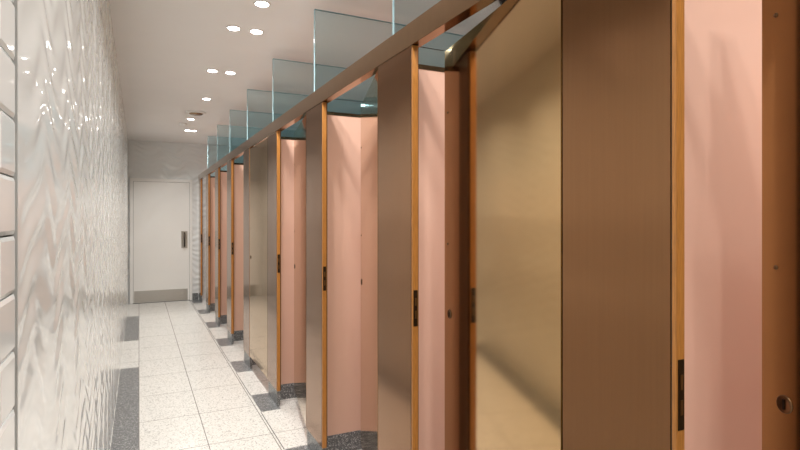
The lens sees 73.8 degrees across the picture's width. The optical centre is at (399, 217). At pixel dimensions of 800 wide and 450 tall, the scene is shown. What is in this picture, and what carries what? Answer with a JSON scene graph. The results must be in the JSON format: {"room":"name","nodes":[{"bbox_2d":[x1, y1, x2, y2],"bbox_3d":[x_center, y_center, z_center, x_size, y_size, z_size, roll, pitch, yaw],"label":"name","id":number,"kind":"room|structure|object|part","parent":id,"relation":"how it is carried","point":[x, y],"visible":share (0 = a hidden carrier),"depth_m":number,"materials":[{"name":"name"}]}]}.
{"room":"public restroom","nodes":[
{"label":"public restroom","id":0,"kind":"room"},
{"bbox_2d":[128,140,242,303],"bbox_3d":[-3.373,0.065,9.701,2.825,2.770,0.208,0,0,-26],"label":"wall","id":1,"kind":"structure","parent":0,"point":[146,159],"depth_m":9.38,"materials":[{"name":"white paint"}]},
{"bbox_2d":[130,178,132,303],"bbox_3d":[-4.536,0.388,9.003,0.051,2.125,0.045,0,0,-26],"label":"frame","id":2,"kind":"object","parent":1,"relation":"attached to","point":[131,179],"visible":1,"depth_m":8.98,"materials":[{"name":"paint"}]},
{"bbox_2d":[133,181,183,303],"bbox_3d":[-4.115,0.413,9.216,0.893,2.074,0.006,0,0,-26],"label":"gap","id":3,"kind":"object","parent":1,"relation":"attached to","point":[140,181],"visible":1,"depth_m":9.22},
{"bbox_2d":[133,181,189,302],"bbox_3d":[-4.114,0.411,9.214,0.885,2.062,0.028,0,0,-26],"label":"leaf","id":4,"kind":"object","parent":1,"relation":"attached to","point":[161,210],"visible":1,"depth_m":9.20,"materials":[{"name":"paint"}]},
{"bbox_2d":[134,288,187,302],"bbox_3d":[-4.116,1.339,9.196,0.845,0.198,0.004,0,0,-26],"label":"kick plate","id":5,"kind":"object","parent":4,"relation":"attached to","point":[170,294],"visible":1,"depth_m":9.19,"materials":[{"name":"silver metal"}]},
{"bbox_2d":[181,231,186,247],"bbox_3d":[-3.786,0.380,9.357,0.100,0.300,0.004,0,0,-26],"label":"plate","id":6,"kind":"object","parent":4,"relation":"attached to","point":[182,232],"visible":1,"depth_m":9.35,"materials":[{"name":"silver metal"}]},
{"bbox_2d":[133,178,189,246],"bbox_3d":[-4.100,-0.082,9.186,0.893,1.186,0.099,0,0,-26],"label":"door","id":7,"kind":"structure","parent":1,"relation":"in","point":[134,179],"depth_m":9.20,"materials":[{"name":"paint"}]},
{"bbox_2d":[190,180,191,299],"bbox_3d":[-3.693,0.388,9.416,0.041,2.125,0.045,0,0,-26],"label":"frame","id":8,"kind":"object","parent":1,"relation":"attached to","point":[190,180],"visible":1,"depth_m":9.39,"materials":[{"name":"paint"}]},
{"bbox_2d":[192,293,197,299],"bbox_3d":[-3.625,1.390,9.448,0.098,0.120,0.018,0,0,-26],"label":"baseboard","id":9,"kind":"structure","parent":1,"relation":"attached to","point":[194,295],"depth_m":9.44,"materials":[{"name":"grey stone"}]},
{"bbox_2d":[111,300,308,449],"bbox_3d":[-1.323,1.449,3.622,1.130,0.001,12.470,0,0,-26],"label":"trim","id":10,"kind":"structure","parent":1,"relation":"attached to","point":[125,434],"depth_m":4.23,"materials":[{"name":"grey tile"}]},
{"bbox_2d":[110,299,361,449],"bbox_3d":[-0.687,1.500,3.950,3.060,0.100,12.900,0,0,-26],"label":"floor","id":11,"kind":"structure","parent":0,"point":[191,397],"depth_m":4.43,"materials":[{"name":"tile"}]},
{"bbox_2d":[199,179,202,301],"bbox_3d":[-3.478,0.388,9.302,0.034,2.121,0.334,0,0,-26],"label":"stall","id":12,"kind":"object","parent":11,"relation":"on","point":[200,180],"visible":1,"depth_m":9.17,"materials":[{"name":"brown laminate"}]},
{"bbox_2d":[206,136,245,312],"bbox_3d":[-2.501,0.085,8.959,1.488,2.728,1.112,0,0,-26],"label":"stall","id":13,"kind":"object","parent":11,"relation":"on","point":[210,180],"visible":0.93,"depth_m":8.30,"materials":[{"name":"brown laminate"}]},
{"bbox_2d":[193,304,283,448],"bbox_3d":[-1.131,1.449,4.168,0.005,0.001,10.860,0,0,-26],"label":"trim","id":14,"kind":"structure","parent":11,"relation":"on","point":[193,304],"depth_m":4.40,"materials":[{"name":"grey metal"}]},
{"bbox_2d":[227,110,282,343],"bbox_3d":[-1.510,0.085,6.935,1.488,2.728,1.115,0,0,-26],"label":"stall","id":15,"kind":"object","parent":11,"relation":"on","point":[234,170],"visible":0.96,"depth_m":6.29,"materials":[{"name":"brown laminate"}]},
{"bbox_2d":[215,125,295,325],"bbox_3d":[-2.003,0.085,7.941,1.488,2.728,1.101,0,0,-26],"label":"stall","id":16,"kind":"object","parent":11,"relation":"on","point":[220,176],"visible":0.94,"depth_m":7.30,"materials":[{"name":"brown laminate"}]},
{"bbox_2d":[250,58,345,405],"bbox_3d":[-0.523,0.085,4.915,1.492,2.728,1.124,0,0,-26],"label":"stall","id":17,"kind":"object","parent":11,"relation":"on","point":[272,159],"visible":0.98,"depth_m":4.29,"materials":[{"name":"brown laminate"}]},
{"bbox_3d":[-1.247,0.332,4.748,0.036,1.980,0.786,0,0,-26],"label":"door","id":18,"kind":"part","parent":17,"relation":"part of","materials":[{"name":"brown metal"}]},
{"bbox_3d":[-0.931,0.350,4.091,0.018,0.140,0.002,0,0,-26],"label":"strike plate","id":19,"kind":"part","parent":17,"relation":"part of","materials":[{"name":"metal"}]},
{"bbox_2d":[243,89,358,368],"bbox_3d":[-0.993,0.085,5.880,1.488,2.728,1.018,0,0,-26],"label":"stall","id":20,"kind":"object","parent":11,"relation":"on","point":[248,360],"visible":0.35,"depth_m":5.25,"materials":[{"name":"brown laminate"}]},
{"bbox_3d":[-1.542,0.332,5.790,0.036,1.980,0.786,0,0,4],"label":"door","id":21,"kind":"part","parent":20,"relation":"part of","materials":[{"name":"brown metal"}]},
{"bbox_2d":[294,9,463,449],"bbox_3d":[-0.023,0.085,3.898,1.488,2.728,1.114,0,0,-26],"label":"stall","id":22,"kind":"object","parent":11,"relation":"on","point":[327,145],"visible":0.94,"depth_m":3.30,"materials":[{"name":"brown laminate"}]},
{"bbox_3d":[-0.691,0.332,3.757,0.036,1.980,0.786,0,0,-17],"label":"door","id":23,"kind":"part","parent":22,"relation":"part of","materials":[{"name":"pink laminate"}]},
{"bbox_3d":[-0.435,0.350,3.079,0.018,0.140,0.002,0,0,-26],"label":"strike plate","id":24,"kind":"part","parent":22,"relation":"part of","materials":[{"name":"metal"}]},
{"bbox_2d":[361,0,506,449],"bbox_3d":[0.477,0.085,2.877,1.488,2.728,1.092,0,0,-26],"label":"stall","id":25,"kind":"object","parent":11,"relation":"on","point":[403,106],"visible":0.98,"depth_m":2.27,"materials":[{"name":"brown laminate"}]},
{"bbox_3d":[-0.148,0.332,2.753,0.036,1.980,0.786,0,0,-10],"label":"door","id":26,"kind":"part","parent":25,"relation":"part of","materials":[{"name":"pink laminate"}]},
{"bbox_3d":[0.060,0.350,2.067,0.018,0.140,0.002,0,0,-26],"label":"strike plate","id":27,"kind":"part","parent":25,"relation":"part of","materials":[{"name":"metal"}]},
{"bbox_2d":[445,0,761,449],"bbox_3d":[0.969,0.085,1.874,1.488,2.728,1.113,0,0,-26],"label":"stall","id":28,"kind":"object","parent":11,"relation":"on","point":[603,158],"visible":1,"depth_m":1.35,"materials":[{"name":"brown laminate"}]},
{"bbox_3d":[0.307,0.332,1.726,0.036,1.980,0.803,0,0,-16],"label":"door","id":29,"kind":"part","parent":28,"relation":"part of","materials":[{"name":"brown metal"}]},
{"bbox_3d":[0.556,0.350,1.054,0.018,0.140,0.002,0,0,-26],"label":"strike plate","id":30,"kind":"part","parent":28,"relation":"part of","materials":[{"name":"metal"}]},
{"bbox_2d":[762,0,799,449],"bbox_3d":[1.468,0.085,0.853,1.488,2.728,1.094,0,0,-26],"label":"stall","id":31,"kind":"object","parent":11,"relation":"on","point":[780,18],"visible":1,"depth_m":1.07,"materials":[{"name":"brown wood"}]},
{"bbox_2d":[109,0,496,145],"bbox_3d":[-0.687,-1.370,3.950,3.060,0.100,12.900,0,0,-26],"label":"ceiling","id":32,"kind":"structure","parent":0,"point":[165,49],"depth_m":4.30,"materials":[{"name":"paint"}]},
{"bbox_2d":[186,110,205,115],"bbox_3d":[-2.548,-1.305,6.658,0.240,0.030,0.240,0,0,-26],"label":"air vent","id":33,"kind":"object","parent":32,"relation":"attached to","point":[192,112],"depth_m":6.59,"materials":[{"name":"white metal"}]},
{"bbox_2d":[206,69,217,71],"bbox_3d":[-1.678,-1.317,4.768,0.102,0.007,0.102,0,0,-26],"label":"recessed light","id":34,"kind":"object","parent":32,"relation":"in","point":[208,70],"visible":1,"depth_m":4.75,"materials":[{"name":"white paint"}]},
{"bbox_2d":[225,71,235,74],"bbox_3d":[-1.539,-1.317,4.836,0.102,0.007,0.102,0,0,-26],"label":"recessed light","id":35,"kind":"object","parent":32,"relation":"in","point":[226,72],"visible":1,"depth_m":4.82,"materials":[{"name":"white paint"}]},
{"bbox_2d":[226,25,240,30],"bbox_3d":[-1.155,-1.317,3.699,0.102,0.007,0.102,0,0,-26],"label":"recessed light","id":36,"kind":"object","parent":32,"relation":"in","point":[229,27],"visible":1,"depth_m":3.69,"materials":[{"name":"white paint"}]},
{"bbox_2d":[249,29,263,33],"bbox_3d":[-1.015,-1.317,3.767,0.102,0.007,0.102,0,0,-26],"label":"recessed light","id":37,"kind":"object","parent":32,"relation":"in","point":[254,31],"visible":1,"depth_m":3.75,"materials":[{"name":"white paint"}]},
{"bbox_2d":[253,0,270,6],"bbox_3d":[-0.849,-1.317,3.281,0.102,0.007,0.102,0,0,-26],"label":"recessed light","id":38,"kind":"object","parent":32,"relation":"in","point":[260,3],"visible":1,"depth_m":3.27,"materials":[{"name":"white paint"}]},
{"bbox_3d":[-1.956,0.065,3.329,0.235,2.770,12.900,0,0,-26],"label":"wall","id":39,"kind":"structure","parent":0,"visible":0},
{"bbox_2d":[0,0,14,449],"bbox_3d":[0.166,0.032,-0.724,0.012,2.704,3.354,0,0,-26],"label":"tiles","id":40,"kind":"structure","parent":39,"relation":"attached to","point":[7,9],"depth_m":0.74,"materials":[{"name":"white tile"}]},
{"bbox_2d":[6,0,17,449],"bbox_3d":[-0.571,0.065,0.784,0.014,2.770,0.003,0,0,-26],"label":"trim","id":41,"kind":"structure","parent":39,"relation":"attached to","point":[15,3],"depth_m":0.79,"materials":[{"name":"metal"}]},
{"bbox_2d":[18,0,127,449],"bbox_3d":[-2.578,0.065,4.893,0.004,2.770,9.144,0,0,-26],"label":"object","id":42,"kind":"structure","parent":39,"relation":"attached to","point":[73,136],"depth_m":1.40,"materials":[{"name":"white tile"}]},
{"bbox_3d":[2.211,0.065,-1.701,2.825,2.770,0.200,0,0,-26],"label":"wall","id":43,"kind":"structure","parent":0,"visible":0},
{"bbox_2d":[198,0,496,179],"bbox_3d":[-0.820,-0.715,3.880,0.048,0.090,12.450,0,0,-26],"label":"header rail","id":44,"kind":"object","parent":43,"relation":"attached to","point":[444,15],"visible":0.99,"depth_m":2.38,"materials":[{"name":"brown metal"}]}
]}

